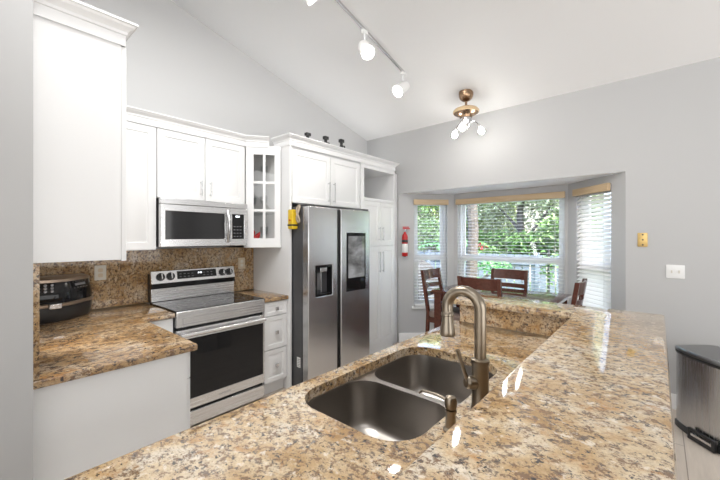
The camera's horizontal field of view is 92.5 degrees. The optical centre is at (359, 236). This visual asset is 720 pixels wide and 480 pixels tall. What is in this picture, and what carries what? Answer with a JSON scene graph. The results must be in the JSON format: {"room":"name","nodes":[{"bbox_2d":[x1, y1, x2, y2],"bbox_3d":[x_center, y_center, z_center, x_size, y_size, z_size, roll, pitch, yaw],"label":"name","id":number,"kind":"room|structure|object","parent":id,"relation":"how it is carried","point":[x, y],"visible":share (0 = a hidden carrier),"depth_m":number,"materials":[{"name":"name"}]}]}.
{"room":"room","nodes":[
{"label":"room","id":0,"kind":"room"},
{"bbox_2d":[0,0,32,479],"bbox_3d":[-1.865,-0.525,1.764,1.530,4.000,0.130,0,0,41],"label":"wall","id":1,"kind":"structure","parent":0,"point":[16,16],"depth_m":1.28,"materials":[{"name":"grey paint"}]},
{"bbox_2d":[33,263,38,380],"bbox_3d":[-1.821,0.332,1.828,1.467,0.456,0.021,0,0,41],"label":"backsplash","id":2,"kind":"structure","parent":1,"relation":"attached to","point":[35,265],"depth_m":1.35,"materials":[{"name":"stone"}]},
{"bbox_2d":[33,14,125,262],"bbox_3d":[-1.603,-0.391,1.835,1.128,1.000,0.316,0,0,41],"label":"upper cabinet","id":3,"kind":"object","parent":1,"relation":"attached to","point":[79,77],"visible":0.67,"depth_m":1.45,"materials":[{"name":"white paint"}]},
{"bbox_2d":[33,0,138,46],"bbox_3d":[-1.544,-0.922,1.808,1.098,0.102,0.350,0,0,41],"label":"crown molding","id":4,"kind":"structure","parent":1,"relation":"attached to","point":[76,14],"depth_m":1.46,"materials":[{"name":"white paint"}]},
{"bbox_2d":[79,0,366,303],"bbox_3d":[-2.586,-0.683,2.192,0.120,4.316,8.320,0,0,41],"label":"wall","id":5,"kind":"structure","parent":0,"point":[177,66],"depth_m":3.34,"materials":[{"name":"grey paint"}]},
{"bbox_2d":[126,120,155,250],"bbox_3d":[-1.895,-0.394,2.643,0.328,0.994,0.496,0,0,41],"label":"upper cabinet","id":6,"kind":"object","parent":5,"relation":"attached to","point":[140,138],"visible":0.35,"depth_m":2.64,"materials":[{"name":"white paint"}]},
{"bbox_2d":[39,247,253,309],"bbox_3d":[-1.767,0.332,3.028,0.020,0.456,1.859,0,0,41],"label":"backsplash","id":7,"kind":"structure","parent":5,"relation":"attached to","point":[126,282],"depth_m":2.92,"materials":[{"name":"stone"}]},
{"bbox_2d":[94,265,105,280],"bbox_3d":[-2.033,0.280,2.698,0.008,0.116,0.076,0,0,41],"label":"outlet","id":8,"kind":"object","parent":7,"relation":"attached to","point":[99,270],"visible":1,"depth_m":2.69,"materials":[{"name":"beige plastic"}]},
{"bbox_2d":[98,268,102,276],"bbox_3d":[-2.031,0.280,2.696,0.002,0.070,0.032,0,0,41],"label":"socket","id":9,"kind":"object","parent":8,"relation":"attached to","point":[100,270],"depth_m":2.70,"materials":[{"name":"beige plastic"}]},
{"bbox_2d":[238,258,244,268],"bbox_3d":[-1.240,0.275,3.612,0.008,0.116,0.076,0,0,41],"label":"outlet","id":10,"kind":"object","parent":7,"relation":"attached to","point":[241,261],"visible":1,"depth_m":3.60,"materials":[{"name":"beige plastic"}]},
{"bbox_2d":[156,127,244,203],"bbox_3d":[-1.465,-0.602,3.112,0.363,0.580,0.771,0,0,41],"label":"upper cabinet","id":11,"kind":"object","parent":5,"relation":"attached to","point":[188,166],"visible":0.75,"depth_m":2.97,"materials":[{"name":"white paint"}]},
{"bbox_2d":[156,198,246,246],"bbox_3d":[-1.435,-0.112,3.077,0.451,0.392,0.750,0,0,41],"label":"microwave","id":12,"kind":"object","parent":11,"relation":"attached to","point":[179,222],"visible":1,"depth_m":2.91,"materials":[{"name":"silver metal"}]},
{"bbox_2d":[228,146,280,247],"bbox_3d":[-1.059,-0.394,3.458,0.523,0.993,0.277,0,0,41],"label":"upper cabinet","id":13,"kind":"object","parent":5,"relation":"attached to","point":[262,165],"visible":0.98,"depth_m":3.38,"materials":[{"name":"white wood"}]},
{"bbox_2d":[126,105,268,147],"bbox_3d":[-1.371,-0.919,2.884,0.189,0.102,1.378,0,0,41],"label":"crown molding","id":14,"kind":"structure","parent":13,"relation":"attached to","point":[133,114],"depth_m":2.91,"materials":[{"name":"white paint"}]},
{"bbox_2d":[254,230,259,237],"bbox_3d":[-1.037,0.005,3.413,0.070,0.155,0.124,0,0,41],"label":"figurine","id":15,"kind":"object","parent":13,"relation":"in","point":[257,235],"visible":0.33,"depth_m":3.42,"materials":[{"name":"red ceramic"}]},
{"bbox_2d":[292,146,359,209],"bbox_3d":[-0.556,-0.620,3.915,0.683,0.574,1.016,0,0,41],"label":"upper cabinet","id":16,"kind":"object","parent":5,"relation":"attached to","point":[319,179],"visible":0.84,"depth_m":3.66,"materials":[{"name":"white paint"}]},
{"bbox_2d":[323,136,329,143],"bbox_3d":[-0.370,-1.012,3.845,0.068,0.209,0.101,0,0,41],"label":"figurine","id":17,"kind":"object","parent":16,"relation":"on","point":[325,138],"visible":0.45,"depth_m":3.82,"materials":[{"name":"black plastic"}]},
{"bbox_2d":[271,132,398,170],"bbox_3d":[-0.282,-0.935,4.124,0.568,0.102,1.833,0,0,41],"label":"crown molding","id":18,"kind":"structure","parent":16,"relation":"on","point":[286,139],"depth_m":3.69,"materials":[{"name":"white paint"}]},
{"bbox_2d":[339,139,344,147],"bbox_3d":[-0.206,-1.023,4.034,0.068,0.230,0.101,0,0,41],"label":"figurine","id":19,"kind":"object","parent":16,"relation":"on","point":[341,141],"visible":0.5,"depth_m":4.01,"materials":[{"name":"black plastic"}]},
{"bbox_2d":[399,194,453,332],"bbox_3d":[0.932,0.435,4.912,0.788,2.080,0.120,0,0,-4],"label":"wall","id":20,"kind":"structure","parent":0,"point":[411,320],"depth_m":4.84,"materials":[{"name":"grey paint"}]},
{"bbox_2d":[402,227,409,256],"bbox_3d":[0.628,0.066,4.784,0.109,0.418,0.100,0,0,41],"label":"fire extinguisher","id":21,"kind":"object","parent":20,"relation":"attached to","point":[404,236],"visible":1,"depth_m":4.75,"materials":[{"name":"red metal"}]},
{"bbox_2d":[412,205,445,308],"bbox_3d":[0.992,0.240,4.901,0.535,1.529,0.148,0,0,-4],"label":"window","id":22,"kind":"structure","parent":20,"relation":"in","point":[417,256],"depth_m":4.93,"materials":[{"name":"white plastic"}]},
{"bbox_2d":[414,199,448,305],"bbox_3d":[0.995,0.222,4.856,0.495,1.494,0.088,0,0,-4],"label":"window blind","id":23,"kind":"object","parent":22,"relation":"attached to","point":[416,201],"visible":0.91,"depth_m":4.85,"materials":[{"name":"white plastic"}]},
{"bbox_2d":[399,333,675,409],"bbox_3d":[3.120,1.410,2.948,6.352,0.130,0.572,0,0,41],"label":"baseboard","id":24,"kind":"structure","parent":20,"relation":"attached to","point":[402,336],"depth_m":4.81,"materials":[{"name":"white paint"}]},
{"bbox_2d":[171,0,719,140],"bbox_3d":[0.043,-2.116,-0.157,7.130,1.390,8.420,0,0,41],"label":"ceiling","id":25,"kind":"structure","parent":0,"point":[509,53],"depth_m":3.12,"materials":[{"name":"white paint"}]},
{"bbox_2d":[305,0,409,97],"bbox_3d":[-0.104,-1.786,2.880,0.192,0.726,1.860,0,0,41],"label":"track light","id":26,"kind":"object","parent":25,"relation":"attached to","point":[367,51],"visible":1,"depth_m":3.06,"materials":[{"name":"white metal"}]},
{"bbox_2d":[452,89,483,137],"bbox_3d":[1.117,-1.336,3.717,0.402,0.469,0.391,0,0,41],"label":"ceiling light","id":27,"kind":"object","parent":25,"relation":"hanging from","point":[465,112],"visible":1,"depth_m":3.67,"materials":[{"name":"gold metal"}]},
{"bbox_2d":[190,342,719,479],"bbox_3d":[0.219,1.535,0.046,6.930,0.120,8.758,0,0,41],"label":"floor","id":28,"kind":"structure","parent":0,"point":[693,461],"depth_m":2.31,"materials":[{"name":"beige tile"}]},
{"bbox_2d":[33,352,189,479],"bbox_3d":[-1.641,1.036,2.062,1.471,0.873,0.610,0,0,41],"label":"base cabinet","id":29,"kind":"object","parent":28,"relation":"on","point":[83,424],"visible":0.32,"depth_m":1.53,"materials":[{"name":"white paint"}]},
{"bbox_2d":[33,303,196,389],"bbox_3d":[-1.557,0.580,2.148,1.488,0.038,0.849,0,0,41],"label":"countertop","id":30,"kind":"structure","parent":29,"relation":"on","point":[102,340],"depth_m":1.81,"materials":[{"name":"stone"}]},
{"bbox_2d":[39,273,93,324],"bbox_3d":[-2.081,0.417,2.362,0.354,0.287,0.433,0,0,41],"label":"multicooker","id":31,"kind":"object","parent":30,"relation":"on","point":[64,297],"visible":0.73,"depth_m":2.30,"materials":[{"name":"black plastic"}]},
{"bbox_2d":[150,318,172,332],"bbox_3d":[-1.688,1.036,2.667,0.606,0.873,0.234,0,0,41],"label":"base cabinet","id":32,"kind":"object","parent":28,"relation":"on","point":[167,324],"visible":0.03,"depth_m":2.52,"materials":[{"name":"white paint"}]},
{"bbox_2d":[148,266,266,425],"bbox_3d":[-1.318,0.884,3.011,0.669,1.183,0.756,0,0,41],"label":"range","id":33,"kind":"object","parent":28,"relation":"on","point":[226,326],"visible":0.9,"depth_m":2.90,"materials":[{"name":"grey metal"}]},
{"bbox_2d":[150,292,263,314],"bbox_3d":[-1.319,0.566,3.012,0.538,0.026,0.756,0,0,41],"label":"cooktop","id":34,"kind":"object","parent":33,"relation":"in","point":[204,303],"depth_m":2.92,"materials":[{"name":"black glass"}]},
{"bbox_2d":[254,145,291,388],"bbox_3d":[-0.911,0.283,3.533,0.648,2.382,0.022,0,0,41],"label":"panel","id":35,"kind":"object","parent":28,"relation":"on","point":[272,266],"visible":0.31,"depth_m":3.38,"materials":[{"name":"white paint"}]},
{"bbox_2d":[262,299,286,394],"bbox_3d":[-1.010,1.036,3.429,0.632,0.873,0.259,0,0,41],"label":"base cabinet","id":36,"kind":"object","parent":28,"relation":"on","point":[275,326],"visible":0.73,"depth_m":3.24,"materials":[{"name":"white paint"}]},
{"bbox_2d":[234,289,287,302],"bbox_3d":[-1.014,0.580,3.430,0.628,0.038,0.261,0,0,41],"label":"countertop","id":37,"kind":"structure","parent":36,"relation":"on","point":[268,296],"depth_m":3.36,"materials":[{"name":"stone"}]},
{"bbox_2d":[292,204,369,385],"bbox_3d":[-0.504,0.580,3.803,0.853,1.780,0.900,0,0,41],"label":"refrigerator","id":38,"kind":"object","parent":28,"relation":"on","point":[331,246],"visible":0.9,"depth_m":3.40,"materials":[{"name":"grey metal"}]},
{"bbox_2d":[287,209,297,228],"bbox_3d":[-0.643,-0.168,3.284,0.074,0.185,0.071,0,0,41],"label":"flashlight","id":39,"kind":"object","parent":38,"relation":"attached to","point":[292,224],"visible":0.92,"depth_m":3.26,"materials":[{"name":"yellow plastic"}]},
{"bbox_2d":[296,205,300,222],"bbox_3d":[-0.583,-0.217,3.252,0.056,0.175,0.040,0,0,41],"label":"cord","id":40,"kind":"object","parent":38,"relation":"hanging from","point":[298,207],"visible":1,"depth_m":3.24,"materials":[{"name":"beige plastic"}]},
{"bbox_2d":[348,236,364,277],"bbox_3d":[-0.036,0.210,3.692,0.001,0.440,0.260,0,0,41],"label":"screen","id":41,"kind":"object","parent":38,"relation":"attached to","point":[356,244],"depth_m":3.69,"materials":[{"name":"black glass"}]},
{"bbox_2d":[354,162,396,354],"bbox_3d":[0.073,0.284,4.640,0.683,2.382,0.893,0,0,41],"label":"pantry cabinet","id":42,"kind":"object","parent":28,"relation":"on","point":[378,186],"visible":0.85,"depth_m":4.46,"materials":[{"name":"white paint"}]},
{"bbox_2d":[420,268,459,331],"bbox_3d":[1.027,0.930,4.008,0.542,1.090,0.420,0,0,41],"label":"dining chair","id":43,"kind":"object","parent":28,"relation":"on","point":[436,272],"visible":0.31,"depth_m":3.98,"materials":[{"name":"brown wood"}]},
{"bbox_2d":[457,276,501,311],"bbox_3d":[1.279,0.930,3.457,0.420,1.090,0.542,0,0,41],"label":"dining chair","id":44,"kind":"object","parent":28,"relation":"on","point":[475,283],"visible":0.12,"depth_m":3.23,"materials":[{"name":"brown wood"}]},
{"bbox_2d":[431,284,570,328],"bbox_3d":[1.486,1.032,3.696,1.240,0.885,0.670,0,0,41],"label":"dining table","id":45,"kind":"object","parent":28,"relation":"on","point":[439,293],"visible":0.32,"depth_m":3.66,"materials":[{"name":"brown wood"}]},
{"bbox_2d":[491,268,528,289],"bbox_3d":[1.633,0.930,3.941,0.420,1.090,0.542,0,0,41],"label":"dining chair","id":46,"kind":"object","parent":28,"relation":"on","point":[495,273],"visible":0.23,"depth_m":4.10,"materials":[{"name":"brown wood"}]},
{"bbox_2d":[571,278,586,305],"bbox_3d":[1.788,0.930,3.202,0.542,1.090,0.420,0,0,41],"label":"dining chair","id":47,"kind":"object","parent":28,"relation":"on","point":[579,290],"visible":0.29,"depth_m":2.94,"materials":[{"name":"brown wood"}]},
{"bbox_2d":[675,345,719,453],"bbox_3d":[2.595,1.160,2.434,0.391,0.630,0.571,0,0,0],"label":"trash can","id":48,"kind":"object","parent":28,"relation":"on","point":[697,366],"visible":1,"depth_m":2.48,"materials":[{"name":"silver metal"}]},
{"bbox_3d":[0.156,1.037,1.179,0.730,0.872,2.385,0,0,41],"label":"base cabinet","id":49,"kind":"object","parent":28,"relation":"on","visible":0},
{"bbox_2d":[64,320,549,479],"bbox_3d":[0.131,0.580,1.169,0.761,0.038,2.438,0,0,41],"label":"countertop","id":50,"kind":"structure","parent":49,"relation":"on","point":[277,436],"depth_m":0.95,"materials":[{"name":"stone"}]},
{"bbox_2d":[307,355,493,440],"bbox_3d":[0.194,0.702,1.351,0.507,0.204,0.835,0,0,41],"label":"sink","id":51,"kind":"object","parent":50,"relation":"in","point":[385,402],"visible":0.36,"depth_m":1.41,"materials":[{"name":"metal"}]},
{"bbox_2d":[419,390,456,432],"bbox_3d":[0.230,0.509,1.025,0.129,0.102,0.044,0,0,41],"label":"soap dispenser","id":52,"kind":"object","parent":50,"relation":"on","point":[450,401],"visible":0.9,"depth_m":0.99,"materials":[{"name":"silver metal"}]},
{"bbox_2d":[440,285,489,408],"bbox_3d":[0.339,0.362,1.137,0.165,0.398,0.091,0,0,31],"label":"faucet","id":53,"kind":"object","parent":50,"relation":"on","point":[478,382],"visible":0.93,"depth_m":1.11,"materials":[{"name":"silver metal"}]},
{"bbox_2d":[454,184,567,306],"bbox_3d":[1.900,0.435,4.465,1.405,2.080,0.120,0,0,41],"label":"wall","id":54,"kind":"structure","parent":0,"point":[557,188],"depth_m":4.40,"materials":[{"name":"grey paint"}]},
{"bbox_2d":[455,198,564,306],"bbox_3d":[1.897,0.240,4.447,1.375,1.529,0.148,0,0,41],"label":"window","id":55,"kind":"structure","parent":54,"relation":"in","point":[462,210],"depth_m":4.35,"materials":[{"name":"white plastic"}]},
{"bbox_2d":[456,191,564,292],"bbox_3d":[1.867,0.222,4.413,1.335,1.494,0.088,0,0,41],"label":"window blind","id":56,"kind":"object","parent":55,"relation":"attached to","point":[549,195],"visible":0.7,"depth_m":4.29,"materials":[{"name":"white plastic"}]},
{"bbox_2d":[402,171,624,193],"bbox_3d":[1.679,-0.665,4.211,2.512,0.120,0.554,0,0,41],"label":"ceiling","id":57,"kind":"structure","parent":0,"point":[566,180],"depth_m":4.05,"materials":[{"name":"white paint"}]},
{"bbox_2d":[367,57,719,393],"bbox_3d":[2.725,-0.038,2.933,6.930,3.026,0.003,0,0,41],"label":"wall","id":58,"kind":"structure","parent":0,"point":[661,128],"depth_m":3.11,"materials":[{"name":"grey paint"}]},
{"bbox_2d":[637,233,647,246],"bbox_3d":[2.534,0.025,3.090,0.071,0.125,0.009,0,0,41],"label":"plate","id":59,"kind":"object","parent":58,"relation":"attached to","point":[642,238],"visible":1,"depth_m":3.09,"materials":[{"name":"gold metal"}]},
{"bbox_2d":[666,265,684,278],"bbox_3d":[2.695,0.297,2.944,0.120,0.116,0.019,0,0,41],"label":"light switch","id":60,"kind":"object","parent":58,"relation":"attached to","point":[672,271],"visible":1,"depth_m":2.95,"materials":[{"name":"white plastic"}]},
{"bbox_2d":[568,171,625,310],"bbox_3d":[2.479,0.435,3.570,0.120,2.080,0.788,0,0,-4],"label":"wall","id":61,"kind":"structure","parent":0,"point":[618,180],"depth_m":3.31,"materials":[{"name":"grey paint"}]},
{"bbox_2d":[581,192,610,267],"bbox_3d":[2.462,0.240,3.583,0.148,1.529,0.540,0,0,-4],"label":"window","id":62,"kind":"structure","parent":61,"relation":"in","point":[610,192],"depth_m":3.79,"materials":[{"name":"white plastic"}]},
{"bbox_2d":[572,183,610,308],"bbox_3d":[2.417,0.222,3.580,0.088,1.494,0.500,0,0,-4],"label":"window blind","id":63,"kind":"object","parent":62,"relation":"attached to","point":[594,265],"visible":0.7,"depth_m":3.56,"materials":[{"name":"white plastic"}]},
{"bbox_3d":[0.257,0.962,1.174,0.850,1.026,2.610,0,0,41],"label":"wall","id":64,"kind":"structure","parent":0,"visible":0},
{"bbox_2d":[460,305,567,335],"bbox_3d":[0.934,0.504,2.073,0.693,0.111,0.022,0,0,41],"label":"backsplash","id":65,"kind":"structure","parent":64,"relation":"attached to","point":[535,324],"depth_m":2.05,"materials":[{"name":"stone"}]},
{"bbox_2d":[394,294,676,479],"bbox_3d":[0.328,0.428,1.152,1.064,0.040,2.670,0,0,41],"label":"bar","id":66,"kind":"object","parent":64,"relation":"on","point":[592,401],"visible":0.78,"depth_m":0.81,"materials":[{"name":"stone"}]},
{"label":"outside","id":67,"kind":"structure","parent":0,"visible":0},
{"bbox_2d":[435,262,546,291],"bbox_3d":[6.485,1.635,12.049,26.000,0.120,17.300,0,0,41],"label":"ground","id":68,"kind":"structure","parent":67,"point":[435,262],"depth_m":11.93,"materials":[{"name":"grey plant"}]},
{"bbox_2d":[418,217,438,261],"bbox_3d":[1.643,0.509,9.414,2.582,2.146,1.219,0,0,41],"label":"bush","id":69,"kind":"object","parent":68,"relation":"on","point":[420,220],"visible":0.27,"depth_m":8.99,"materials":[{"name":"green plant"}]},
{"bbox_2d":[418,259,438,298],"bbox_3d":[1.351,1.044,7.964,1.391,1.102,0.984,0,0,41],"label":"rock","id":70,"kind":"object","parent":68,"relation":"on","point":[422,265],"visible":0.07,"depth_m":7.69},
{"bbox_2d":[418,206,438,252],"bbox_3d":[1.173,-0.266,11.181,3.363,3.694,2.647,0,0,41],"label":"tree","id":71,"kind":"object","parent":68,"relation":"on","point":[423,210],"visible":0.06,"depth_m":10.35,"materials":[{"name":"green plant"}]},
{"bbox_2d":[420,286,437,298],"bbox_3d":[1.492,1.299,7.051,0.655,0.592,0.520,0,0,9],"label":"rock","id":72,"kind":"object","parent":68,"relation":"on","point":[431,286],"visible":0.08,"depth_m":7.01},
{"bbox_2d":[419,239,487,252],"bbox_3d":[2.405,0.804,8.655,2.036,1.549,1.851,0,0,30],"label":"fan palm","id":73,"kind":"object","parent":68,"relation":"on","point":[428,239],"visible":0.15,"depth_m":8.37,"materials":[{"name":"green plant"}]},
{"bbox_2d":[466,205,478,277],"bbox_3d":[2.279,-1.182,7.008,2.941,5.522,2.668,0,0,41],"label":"tree","id":74,"kind":"object","parent":68,"relation":"on","point":[473,226],"visible":0.02,"depth_m":6.76,"materials":[{"name":"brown plant"}]},
{"bbox_2d":[419,204,528,276],"bbox_3d":[3.081,-0.393,11.046,4.378,3.946,2.572,0,0,41],"label":"tree","id":75,"kind":"object","parent":68,"relation":"on","point":[431,214],"visible":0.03,"depth_m":10.27,"materials":[{"name":"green plant"}]},
{"bbox_2d":[466,243,503,275],"bbox_3d":[2.716,0.846,7.910,1.138,1.458,0.558,0,0,41],"label":"shrub","id":76,"kind":"object","parent":68,"relation":"on","point":[483,245],"visible":0.12,"depth_m":7.74,"materials":[{"name":"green plant"}]},
{"bbox_2d":[418,250,558,292],"bbox_3d":[3.948,0.940,6.352,8.435,1.270,0.070,0,0,41],"label":"fence","id":77,"kind":"object","parent":68,"relation":"on","point":[431,262],"visible":0.16,"depth_m":6.90,"materials":[{"name":"paint"}]},
{"bbox_2d":[465,261,512,278],"bbox_3d":[2.418,0.981,6.890,1.205,1.241,0.452,0,0,41],"label":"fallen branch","id":78,"kind":"object","parent":68,"relation":"on","point":[483,262],"visible":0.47,"depth_m":6.73,"materials":[{"name":"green plant"}]},
{"bbox_2d":[466,228,558,269],"bbox_3d":[3.529,0.671,8.354,2.565,1.823,1.232,0,0,41],"label":"bush","id":79,"kind":"object","parent":68,"relation":"on","point":[515,240],"visible":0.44,"depth_m":7.96,"materials":[{"name":"green plant"}]},
{"bbox_2d":[466,179,603,289],"bbox_3d":[4.053,-0.488,8.550,4.061,4.138,2.527,0,0,41],"label":"tree","id":80,"kind":"object","parent":68,"relation":"on","point":[519,216],"visible":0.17,"depth_m":8.80,"materials":[{"name":"green plant"}]},
{"bbox_2d":[539,250,558,291],"bbox_3d":[3.395,0.900,6.193,0.371,1.350,0.342,0,0,41],"label":"sapling","id":81,"kind":"object","parent":68,"relation":"on","point":[548,274],"visible":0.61,"depth_m":6.18,"materials":[{"name":"green plant"}]},
{"bbox_2d":[507,196,591,282],"bbox_3d":[10.242,-0.875,10.046,11.700,4.900,3.400,0,0,41],"label":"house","id":82,"kind":"structure","parent":68,"relation":"on","point":[532,226],"depth_m":12.04,"materials":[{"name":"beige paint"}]},
{"bbox_2d":[533,194,603,237],"bbox_3d":[6.882,-0.393,7.620,5.581,3.948,2.171,0,0,41],"label":"tree","id":83,"kind":"object","parent":68,"relation":"on","point":[538,219],"visible":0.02,"depth_m":8.98,"materials":[{"name":"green plant"}]},
{"bbox_2d":[534,207,603,255],"bbox_3d":[4.708,0.458,6.978,2.096,2.248,1.285,0,0,41],"label":"bush","id":84,"kind":"object","parent":68,"relation":"on","point":[549,236],"visible":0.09,"depth_m":7.25,"materials":[{"name":"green plant"}]},
{"bbox_2d":[604,193,610,289],"bbox_3d":[3.249,0.075,4.476,0.120,3.000,0.120,0,0,41],"label":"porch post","id":85,"kind":"object","parent":68,"relation":"on","point":[605,193],"visible":0.02,"depth_m":4.44,"materials":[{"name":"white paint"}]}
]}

